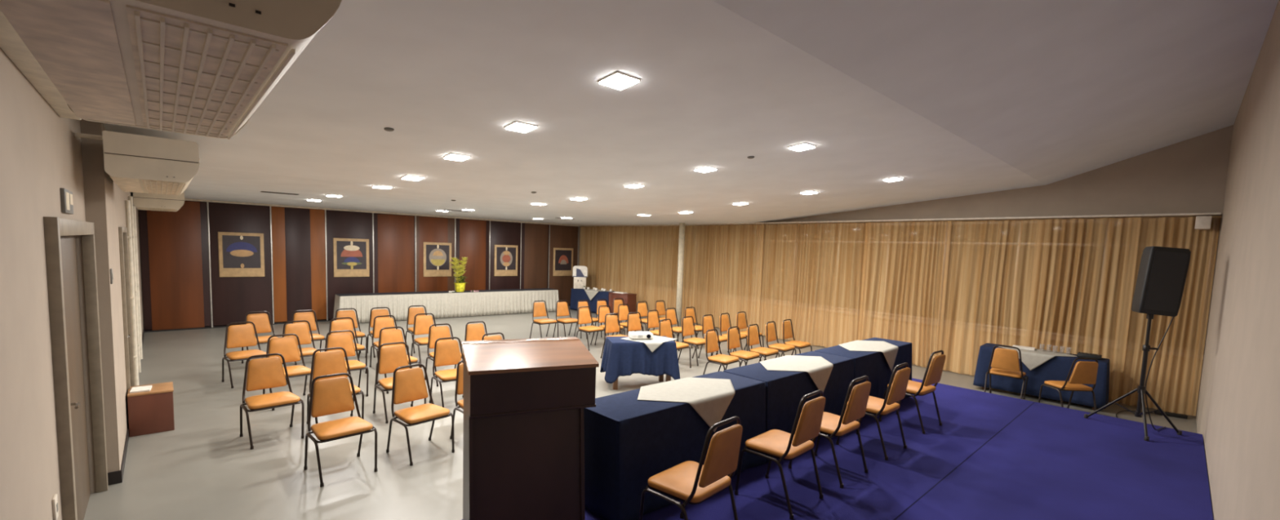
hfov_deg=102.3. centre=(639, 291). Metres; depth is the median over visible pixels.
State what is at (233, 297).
partition panel
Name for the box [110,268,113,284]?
light switch
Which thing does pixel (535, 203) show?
recessed light
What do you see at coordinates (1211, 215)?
wall
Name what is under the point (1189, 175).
wall
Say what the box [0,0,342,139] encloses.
air conditioner
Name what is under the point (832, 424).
chair
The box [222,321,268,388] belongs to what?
chair
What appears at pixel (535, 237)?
partition panel
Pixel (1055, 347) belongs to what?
water glass
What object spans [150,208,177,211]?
grille
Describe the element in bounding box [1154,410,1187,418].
power strip
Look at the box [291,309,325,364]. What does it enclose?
chair
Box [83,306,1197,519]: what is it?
floor
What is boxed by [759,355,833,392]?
tablecloth
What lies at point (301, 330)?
chair
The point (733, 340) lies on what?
chair
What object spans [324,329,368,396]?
chair
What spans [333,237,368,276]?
framed print
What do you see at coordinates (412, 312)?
chair
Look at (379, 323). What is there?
chair
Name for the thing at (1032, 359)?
tablecloth
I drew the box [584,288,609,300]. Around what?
tablecloth
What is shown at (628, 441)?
tablecloth
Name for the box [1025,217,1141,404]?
curtain
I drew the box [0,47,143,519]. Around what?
wall
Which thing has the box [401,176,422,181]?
diffuser
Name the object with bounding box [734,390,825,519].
chair
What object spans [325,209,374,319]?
partition panel
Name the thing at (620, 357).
tablecloth
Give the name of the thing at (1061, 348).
water glass
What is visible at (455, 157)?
recessed light
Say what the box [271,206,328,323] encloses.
partition panel
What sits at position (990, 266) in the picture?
curtain
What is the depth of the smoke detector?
4.75 m
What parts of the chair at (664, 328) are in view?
backrest, frame, seat, leg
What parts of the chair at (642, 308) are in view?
backrest, frame, seat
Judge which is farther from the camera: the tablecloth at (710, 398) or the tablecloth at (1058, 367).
the tablecloth at (1058, 367)
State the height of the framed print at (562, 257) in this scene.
1.000 m
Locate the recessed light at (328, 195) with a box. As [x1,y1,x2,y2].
[325,194,342,197]
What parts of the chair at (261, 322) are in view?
backrest, frame, seat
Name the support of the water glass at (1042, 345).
on the tablecloth at (1032, 359)
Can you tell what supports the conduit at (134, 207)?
attached to the wall at (41, 154)
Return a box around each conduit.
[124,200,138,386]
[128,195,141,372]
[133,205,142,359]
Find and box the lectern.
[461,337,599,519]
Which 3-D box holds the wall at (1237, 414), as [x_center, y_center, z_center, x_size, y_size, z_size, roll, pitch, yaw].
[5.044,-0.460,3.913,13.660,5.000,0.720,-3,7,-43]
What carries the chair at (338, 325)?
on the floor
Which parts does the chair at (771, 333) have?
backrest, frame, seat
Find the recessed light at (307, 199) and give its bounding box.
[306,199,321,201]
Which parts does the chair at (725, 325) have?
backrest, frame, seat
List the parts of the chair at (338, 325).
backrest, frame, seat, leg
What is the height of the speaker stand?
1.420 m
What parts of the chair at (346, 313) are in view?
backrest, frame, seat, leg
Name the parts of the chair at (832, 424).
leg, leg, seat, frame, backrest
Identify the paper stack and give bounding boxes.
[129,385,151,393]
[1012,345,1035,350]
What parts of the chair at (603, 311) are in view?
frame, backrest, seat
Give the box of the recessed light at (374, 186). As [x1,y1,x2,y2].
[371,185,392,189]
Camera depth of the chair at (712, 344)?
8.56 m
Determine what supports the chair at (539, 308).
on the floor
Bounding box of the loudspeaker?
[1131,246,1191,319]
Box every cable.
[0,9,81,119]
[1115,410,1153,417]
[1144,316,1173,430]
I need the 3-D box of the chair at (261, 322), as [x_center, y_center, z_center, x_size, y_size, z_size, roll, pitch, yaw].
[-6.493,0.795,8.845,0.526,0.885,0.522,6,6,41]
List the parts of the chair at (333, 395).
leg, backrest, frame, seat frame, seat, leg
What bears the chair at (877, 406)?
on the carpet
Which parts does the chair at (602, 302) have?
backrest, frame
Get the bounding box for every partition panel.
[138,200,213,330]
[208,202,274,326]
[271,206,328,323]
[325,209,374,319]
[373,213,416,293]
[416,216,455,291]
[455,218,490,290]
[489,221,521,289]
[520,222,550,288]
[549,224,579,304]
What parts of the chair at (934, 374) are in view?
leg, seat, frame, backrest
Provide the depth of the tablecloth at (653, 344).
8.12 m
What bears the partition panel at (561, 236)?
attached to the wall at (195, 201)
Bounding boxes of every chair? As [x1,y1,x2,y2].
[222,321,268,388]
[240,353,304,449]
[241,311,283,364]
[262,333,315,410]
[282,320,319,384]
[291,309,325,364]
[303,373,377,487]
[306,346,364,424]
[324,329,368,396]
[328,317,367,373]
[334,307,367,357]
[367,306,391,357]
[369,315,408,367]
[373,342,426,423]
[374,326,420,393]
[386,364,454,466]
[404,305,427,353]
[410,312,435,368]
[424,323,463,386]
[429,337,463,407]
[449,360,463,439]
[464,320,488,341]
[481,332,504,340]
[529,300,558,337]
[552,300,581,338]
[573,299,602,338]
[576,306,604,351]
[592,298,620,336]
[594,305,625,345]
[600,313,628,358]
[613,297,635,334]
[616,303,643,334]
[626,311,653,335]
[634,301,658,331]
[639,416,742,519]
[647,309,675,340]
[653,300,678,334]
[658,318,691,368]
[665,307,692,351]
[678,315,711,365]
[681,306,702,349]
[697,314,731,358]
[702,328,740,374]
[715,312,747,355]
[724,325,761,369]
[732,311,764,351]
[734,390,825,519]
[746,324,779,364]
[764,320,796,360]
[780,319,812,356]
[788,375,871,488]
[835,362,911,460]
[878,350,945,434]
[983,345,1028,399]
[1038,357,1097,413]
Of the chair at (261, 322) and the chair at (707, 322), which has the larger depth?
the chair at (707, 322)
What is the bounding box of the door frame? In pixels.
[43,216,108,519]
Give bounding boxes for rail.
[576,212,1221,226]
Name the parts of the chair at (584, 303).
backrest, frame, seat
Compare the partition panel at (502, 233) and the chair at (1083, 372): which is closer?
the chair at (1083, 372)
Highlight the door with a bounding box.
[118,226,134,414]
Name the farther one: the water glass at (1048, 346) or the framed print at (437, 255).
the framed print at (437, 255)
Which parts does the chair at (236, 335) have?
leg, backrest, frame, seat, seat frame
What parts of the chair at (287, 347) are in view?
leg, backrest, frame, seat, seat frame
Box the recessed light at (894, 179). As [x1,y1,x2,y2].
[882,177,903,182]
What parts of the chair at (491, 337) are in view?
backrest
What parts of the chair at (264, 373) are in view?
leg, backrest, frame, seat frame, seat, leg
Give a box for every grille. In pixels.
[125,4,295,139]
[142,179,186,195]
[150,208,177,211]
[1143,251,1188,311]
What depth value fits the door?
5.79 m
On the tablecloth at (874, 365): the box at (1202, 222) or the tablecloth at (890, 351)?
the tablecloth at (890, 351)
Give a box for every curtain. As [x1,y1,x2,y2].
[579,226,688,319]
[684,224,764,332]
[758,222,868,347]
[857,220,951,367]
[940,219,1037,375]
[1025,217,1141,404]
[1120,216,1221,416]
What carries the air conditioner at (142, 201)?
attached to the wall at (41, 154)
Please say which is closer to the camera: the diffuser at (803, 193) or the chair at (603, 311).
the diffuser at (803, 193)
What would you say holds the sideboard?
on the floor
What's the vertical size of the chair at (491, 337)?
0.885 m
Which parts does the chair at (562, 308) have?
backrest, frame, seat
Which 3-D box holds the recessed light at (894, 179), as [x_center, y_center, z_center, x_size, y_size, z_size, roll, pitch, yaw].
[3.883,-1.726,7.912,0.224,0.039,0.224,-3,7,-43]
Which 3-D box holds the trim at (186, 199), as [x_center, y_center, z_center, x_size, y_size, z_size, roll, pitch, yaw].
[-6.498,-2.238,14.968,11.620,0.044,0.080,-3,7,-43]
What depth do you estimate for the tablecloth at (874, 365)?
6.27 m
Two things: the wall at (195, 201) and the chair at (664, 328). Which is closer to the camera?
the chair at (664, 328)
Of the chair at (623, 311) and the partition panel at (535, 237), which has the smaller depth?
the chair at (623, 311)
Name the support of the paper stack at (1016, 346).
on the tablecloth at (1032, 359)
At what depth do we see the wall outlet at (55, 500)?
2.61 m
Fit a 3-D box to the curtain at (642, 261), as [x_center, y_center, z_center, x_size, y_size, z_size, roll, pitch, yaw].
[-0.368,-0.750,17.292,5.078,2.910,0.096,6,7,42]
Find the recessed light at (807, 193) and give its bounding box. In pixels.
[800,191,818,195]
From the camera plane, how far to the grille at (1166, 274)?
5.67 m
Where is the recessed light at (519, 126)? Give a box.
[504,120,537,133]
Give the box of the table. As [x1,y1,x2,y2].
[612,374,671,390]
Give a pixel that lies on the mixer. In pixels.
(1080, 354)
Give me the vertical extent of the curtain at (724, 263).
2.910 m
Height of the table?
0.744 m
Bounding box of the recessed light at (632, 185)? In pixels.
[624,183,644,188]
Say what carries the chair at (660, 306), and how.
on the floor
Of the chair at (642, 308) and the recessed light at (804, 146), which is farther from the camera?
the chair at (642, 308)
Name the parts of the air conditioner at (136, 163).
panel, casing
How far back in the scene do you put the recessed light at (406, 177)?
6.84 m
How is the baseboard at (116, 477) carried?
attached to the wall at (41, 154)
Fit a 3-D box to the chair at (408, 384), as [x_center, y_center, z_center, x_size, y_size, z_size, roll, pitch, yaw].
[-2.284,1.234,5.358,0.526,0.885,0.522,6,6,39]
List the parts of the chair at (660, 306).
backrest, frame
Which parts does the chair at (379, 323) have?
seat, backrest, frame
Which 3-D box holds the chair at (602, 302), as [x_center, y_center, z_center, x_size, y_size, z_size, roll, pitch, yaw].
[-0.828,0.642,12.946,0.522,0.885,0.526,-3,7,-44]
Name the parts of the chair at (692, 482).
leg, seat frame, leg, seat, frame, backrest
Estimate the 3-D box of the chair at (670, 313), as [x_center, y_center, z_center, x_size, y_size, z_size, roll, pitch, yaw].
[0.842,0.819,11.534,0.526,0.885,0.522,7,7,43]
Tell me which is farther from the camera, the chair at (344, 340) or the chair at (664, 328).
the chair at (664, 328)
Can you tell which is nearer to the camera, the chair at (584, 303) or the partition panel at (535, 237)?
the chair at (584, 303)
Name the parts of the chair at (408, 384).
leg, backrest, frame, seat, seat frame, leg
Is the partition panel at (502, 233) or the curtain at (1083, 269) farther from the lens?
the partition panel at (502, 233)
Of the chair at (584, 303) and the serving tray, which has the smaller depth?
the chair at (584, 303)
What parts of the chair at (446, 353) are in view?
leg, seat frame, seat, frame, backrest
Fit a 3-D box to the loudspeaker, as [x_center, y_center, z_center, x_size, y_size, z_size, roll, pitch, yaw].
[5.839,-0.101,5.826,0.388,0.819,0.336,4,5,19]
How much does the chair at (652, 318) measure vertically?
0.885 m
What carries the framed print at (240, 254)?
attached to the partition panel at (233, 297)
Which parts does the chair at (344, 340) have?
backrest, frame, seat, seat frame, leg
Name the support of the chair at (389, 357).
on the floor
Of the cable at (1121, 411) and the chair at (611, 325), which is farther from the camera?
the chair at (611, 325)
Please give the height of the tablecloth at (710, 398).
0.280 m
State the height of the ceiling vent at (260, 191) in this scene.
0.014 m
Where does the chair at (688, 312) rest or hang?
on the floor
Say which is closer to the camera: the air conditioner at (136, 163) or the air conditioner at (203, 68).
the air conditioner at (203, 68)
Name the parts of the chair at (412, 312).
leg, backrest, frame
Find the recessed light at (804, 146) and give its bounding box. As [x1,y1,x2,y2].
[787,142,816,151]
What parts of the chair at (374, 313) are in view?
leg, frame, backrest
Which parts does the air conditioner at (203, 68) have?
panel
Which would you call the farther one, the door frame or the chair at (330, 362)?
the chair at (330, 362)
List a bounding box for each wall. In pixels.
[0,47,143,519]
[137,200,581,328]
[586,215,1221,412]
[635,124,1233,226]
[1195,0,1279,519]
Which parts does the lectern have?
moulding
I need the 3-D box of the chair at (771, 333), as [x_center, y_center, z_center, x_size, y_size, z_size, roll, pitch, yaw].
[2.671,1.026,9.819,0.526,0.885,0.522,6,6,41]
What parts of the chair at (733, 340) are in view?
backrest, frame, seat, seat frame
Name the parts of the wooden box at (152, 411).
box lid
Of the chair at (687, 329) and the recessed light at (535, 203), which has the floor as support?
the chair at (687, 329)
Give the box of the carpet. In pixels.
[462,377,1213,519]
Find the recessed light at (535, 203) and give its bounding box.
[530,202,546,204]
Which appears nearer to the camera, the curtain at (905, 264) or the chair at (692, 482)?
the chair at (692, 482)
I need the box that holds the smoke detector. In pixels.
[383,127,394,131]
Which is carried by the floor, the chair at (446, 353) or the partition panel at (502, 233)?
the chair at (446, 353)
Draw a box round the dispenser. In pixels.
[572,265,587,288]
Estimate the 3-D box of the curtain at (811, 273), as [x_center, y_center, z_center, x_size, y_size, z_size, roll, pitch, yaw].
[4.062,-0.186,12.419,0.114,2.910,2.888,-2,6,-39]
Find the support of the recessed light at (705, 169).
in the ceiling
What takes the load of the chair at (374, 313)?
on the floor
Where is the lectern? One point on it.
(525, 400)
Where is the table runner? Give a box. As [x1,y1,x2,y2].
[335,288,555,296]
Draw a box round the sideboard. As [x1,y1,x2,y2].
[570,288,636,315]
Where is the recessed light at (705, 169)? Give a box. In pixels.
[693,166,717,172]
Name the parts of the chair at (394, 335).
frame, backrest, seat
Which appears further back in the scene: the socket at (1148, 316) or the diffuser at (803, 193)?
the diffuser at (803, 193)
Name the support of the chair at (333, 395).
on the floor
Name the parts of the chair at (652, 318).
backrest, frame, seat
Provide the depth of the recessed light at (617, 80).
3.74 m
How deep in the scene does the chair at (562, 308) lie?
12.39 m
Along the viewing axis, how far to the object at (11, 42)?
2.28 m
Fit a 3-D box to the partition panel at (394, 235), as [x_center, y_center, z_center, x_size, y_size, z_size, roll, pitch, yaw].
[-6.975,-0.751,14.701,1.134,2.905,0.052,-3,7,-43]
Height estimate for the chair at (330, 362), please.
0.885 m
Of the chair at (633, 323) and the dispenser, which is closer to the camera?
the chair at (633, 323)
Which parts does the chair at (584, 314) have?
backrest, frame, leg, seat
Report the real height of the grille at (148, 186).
0.016 m
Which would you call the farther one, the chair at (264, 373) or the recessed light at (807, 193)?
the recessed light at (807, 193)
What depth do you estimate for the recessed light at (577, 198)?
8.87 m
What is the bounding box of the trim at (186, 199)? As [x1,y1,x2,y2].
[184,198,576,226]
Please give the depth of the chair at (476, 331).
8.64 m
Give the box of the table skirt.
[333,289,559,323]
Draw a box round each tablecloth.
[569,288,613,312]
[583,371,765,519]
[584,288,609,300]
[600,336,679,383]
[621,335,677,351]
[637,377,734,432]
[723,351,853,462]
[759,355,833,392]
[814,337,911,421]
[837,340,898,371]
[973,342,1109,408]
[998,346,1076,370]
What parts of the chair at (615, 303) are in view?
backrest, frame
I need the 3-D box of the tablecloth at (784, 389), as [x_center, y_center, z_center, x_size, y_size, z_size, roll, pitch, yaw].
[1.594,1.119,5.430,1.754,0.735,0.620,-3,7,-43]
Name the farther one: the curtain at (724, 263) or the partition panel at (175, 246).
the curtain at (724, 263)
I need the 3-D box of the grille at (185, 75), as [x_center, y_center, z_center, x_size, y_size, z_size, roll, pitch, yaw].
[-1.302,-0.571,1.519,0.255,0.016,1.420,-3,7,-43]
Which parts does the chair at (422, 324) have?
leg, seat, backrest, frame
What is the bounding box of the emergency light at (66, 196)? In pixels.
[59,187,73,213]
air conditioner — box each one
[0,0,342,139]
[74,130,199,195]
[133,191,185,211]
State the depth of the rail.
9.53 m
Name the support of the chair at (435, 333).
on the floor
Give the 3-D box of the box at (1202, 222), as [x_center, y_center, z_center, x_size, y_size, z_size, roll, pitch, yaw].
[7.950,-0.975,7.272,0.240,0.180,0.150,-3,7,-43]
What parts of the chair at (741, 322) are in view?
backrest, frame, seat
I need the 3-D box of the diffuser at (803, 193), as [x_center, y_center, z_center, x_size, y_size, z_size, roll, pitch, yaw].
[2.934,-1.718,8.935,0.204,0.019,0.204,-3,1,-43]
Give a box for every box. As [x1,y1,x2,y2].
[127,382,174,436]
[1195,215,1212,229]
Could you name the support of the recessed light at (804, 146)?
in the ceiling
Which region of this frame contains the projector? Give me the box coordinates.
[628,331,653,339]
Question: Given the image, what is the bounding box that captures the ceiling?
[103,0,1278,225]
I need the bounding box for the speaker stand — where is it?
[1084,319,1182,441]
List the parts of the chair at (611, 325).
backrest, frame, seat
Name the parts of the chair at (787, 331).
backrest, frame, seat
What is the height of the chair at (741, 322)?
0.885 m
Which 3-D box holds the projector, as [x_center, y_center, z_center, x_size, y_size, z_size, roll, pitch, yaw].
[0.012,0.700,8.280,0.360,0.100,0.255,1,5,-14]
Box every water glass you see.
[1040,343,1044,351]
[1046,344,1051,351]
[1053,345,1057,352]
[1059,346,1065,353]
[1066,346,1071,354]
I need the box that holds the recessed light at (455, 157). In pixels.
[443,153,470,161]
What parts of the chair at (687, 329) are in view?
backrest, frame, seat, leg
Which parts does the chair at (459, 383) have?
frame, seat, backrest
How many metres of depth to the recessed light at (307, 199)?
10.59 m
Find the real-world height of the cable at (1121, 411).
0.010 m
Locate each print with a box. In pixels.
[217,231,264,276]
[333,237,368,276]
[423,242,451,276]
[493,244,517,275]
[552,248,573,275]
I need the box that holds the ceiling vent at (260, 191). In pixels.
[260,191,298,195]
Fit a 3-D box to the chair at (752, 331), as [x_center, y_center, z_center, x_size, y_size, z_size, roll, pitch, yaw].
[2.226,1.050,9.352,0.526,0.885,0.522,6,7,43]
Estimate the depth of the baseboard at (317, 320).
11.95 m
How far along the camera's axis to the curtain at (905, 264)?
10.54 m
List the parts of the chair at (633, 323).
backrest, frame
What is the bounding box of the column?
[675,222,685,325]
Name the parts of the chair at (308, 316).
backrest, frame, seat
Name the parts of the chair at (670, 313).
backrest, frame, seat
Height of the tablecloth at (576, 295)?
0.729 m
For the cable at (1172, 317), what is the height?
1.551 m
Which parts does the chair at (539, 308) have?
backrest, frame, seat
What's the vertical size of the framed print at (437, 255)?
1.020 m
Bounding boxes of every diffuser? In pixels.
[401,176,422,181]
[801,191,817,195]
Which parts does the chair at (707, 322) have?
backrest, frame, seat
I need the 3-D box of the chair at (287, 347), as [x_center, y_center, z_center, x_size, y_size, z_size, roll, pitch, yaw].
[-4.657,1.029,6.824,0.526,0.885,0.522,6,7,43]
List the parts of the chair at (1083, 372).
leg, leg, seat, leg, frame, backrest, leg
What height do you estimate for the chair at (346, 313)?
0.885 m
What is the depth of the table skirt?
15.00 m
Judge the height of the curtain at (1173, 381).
2.910 m
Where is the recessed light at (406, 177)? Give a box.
[400,174,424,181]
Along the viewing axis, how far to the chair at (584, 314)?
11.26 m
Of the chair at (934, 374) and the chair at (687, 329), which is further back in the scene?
the chair at (687, 329)
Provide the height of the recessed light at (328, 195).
0.020 m
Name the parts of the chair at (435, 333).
leg, backrest, frame, seat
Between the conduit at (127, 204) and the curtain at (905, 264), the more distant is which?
the curtain at (905, 264)
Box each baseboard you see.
[107,328,144,484]
[144,304,569,332]
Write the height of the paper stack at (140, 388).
0.015 m
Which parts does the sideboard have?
door, door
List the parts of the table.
leg, leg, leg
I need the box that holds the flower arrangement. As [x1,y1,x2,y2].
[448,257,467,292]
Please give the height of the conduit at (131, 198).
2.600 m
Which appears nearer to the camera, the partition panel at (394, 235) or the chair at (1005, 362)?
the chair at (1005, 362)
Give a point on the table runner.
(536, 289)
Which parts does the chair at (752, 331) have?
backrest, frame, seat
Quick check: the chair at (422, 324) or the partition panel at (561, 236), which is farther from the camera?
the partition panel at (561, 236)
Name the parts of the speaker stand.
leg, leg, leg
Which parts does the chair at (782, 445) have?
leg, leg, seat, frame, backrest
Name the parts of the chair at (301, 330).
backrest, frame, seat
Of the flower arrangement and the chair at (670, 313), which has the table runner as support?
the flower arrangement
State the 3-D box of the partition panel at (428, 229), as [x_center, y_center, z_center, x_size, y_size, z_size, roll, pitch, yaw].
[-6.125,-0.789,15.490,1.174,2.905,0.052,-3,7,-43]
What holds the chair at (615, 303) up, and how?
on the floor
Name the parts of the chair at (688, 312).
backrest, frame, seat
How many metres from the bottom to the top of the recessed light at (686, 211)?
0.039 m
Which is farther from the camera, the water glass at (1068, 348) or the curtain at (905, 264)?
the curtain at (905, 264)
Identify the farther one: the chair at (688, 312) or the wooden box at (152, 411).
the chair at (688, 312)
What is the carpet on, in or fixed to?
on the stage platform
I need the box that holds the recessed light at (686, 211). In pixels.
[678,210,693,213]
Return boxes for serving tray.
[613,291,626,293]
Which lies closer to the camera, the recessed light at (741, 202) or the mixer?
the mixer
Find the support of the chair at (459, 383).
on the floor
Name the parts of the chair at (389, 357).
leg, seat frame, seat, backrest, frame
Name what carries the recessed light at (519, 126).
in the ceiling
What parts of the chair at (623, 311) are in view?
seat, backrest, frame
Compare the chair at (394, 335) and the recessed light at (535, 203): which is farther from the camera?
the recessed light at (535, 203)
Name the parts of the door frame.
handle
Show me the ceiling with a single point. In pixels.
(948, 99)
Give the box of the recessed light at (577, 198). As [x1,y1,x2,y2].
[569,196,586,200]
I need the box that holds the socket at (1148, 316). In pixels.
[1146,313,1154,319]
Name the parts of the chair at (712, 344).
backrest, frame, seat, seat frame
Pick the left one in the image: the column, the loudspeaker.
the column
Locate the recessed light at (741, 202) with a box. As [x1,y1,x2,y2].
[732,201,747,205]
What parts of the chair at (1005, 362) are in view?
leg, backrest, frame, seat, leg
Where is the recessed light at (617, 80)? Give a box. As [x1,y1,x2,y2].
[597,71,640,89]
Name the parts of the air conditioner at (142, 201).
panel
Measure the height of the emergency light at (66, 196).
0.150 m
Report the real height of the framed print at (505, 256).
1.020 m
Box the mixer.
[1076,351,1102,359]
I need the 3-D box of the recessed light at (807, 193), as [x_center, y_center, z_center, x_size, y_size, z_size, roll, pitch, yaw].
[2.933,-1.720,8.935,0.224,0.039,0.224,-3,7,-43]
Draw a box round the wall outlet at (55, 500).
[51,493,58,519]
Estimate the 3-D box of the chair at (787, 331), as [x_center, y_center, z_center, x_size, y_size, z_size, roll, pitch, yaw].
[3.099,1.007,10.216,0.526,0.885,0.522,6,7,43]
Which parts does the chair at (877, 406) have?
leg, seat, frame, backrest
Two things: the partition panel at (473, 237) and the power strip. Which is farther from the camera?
the partition panel at (473, 237)
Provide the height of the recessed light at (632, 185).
0.039 m
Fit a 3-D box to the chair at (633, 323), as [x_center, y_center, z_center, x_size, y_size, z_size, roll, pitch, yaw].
[0.010,0.876,10.516,0.522,0.885,0.526,-2,7,-43]
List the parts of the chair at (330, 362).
backrest, frame, seat, leg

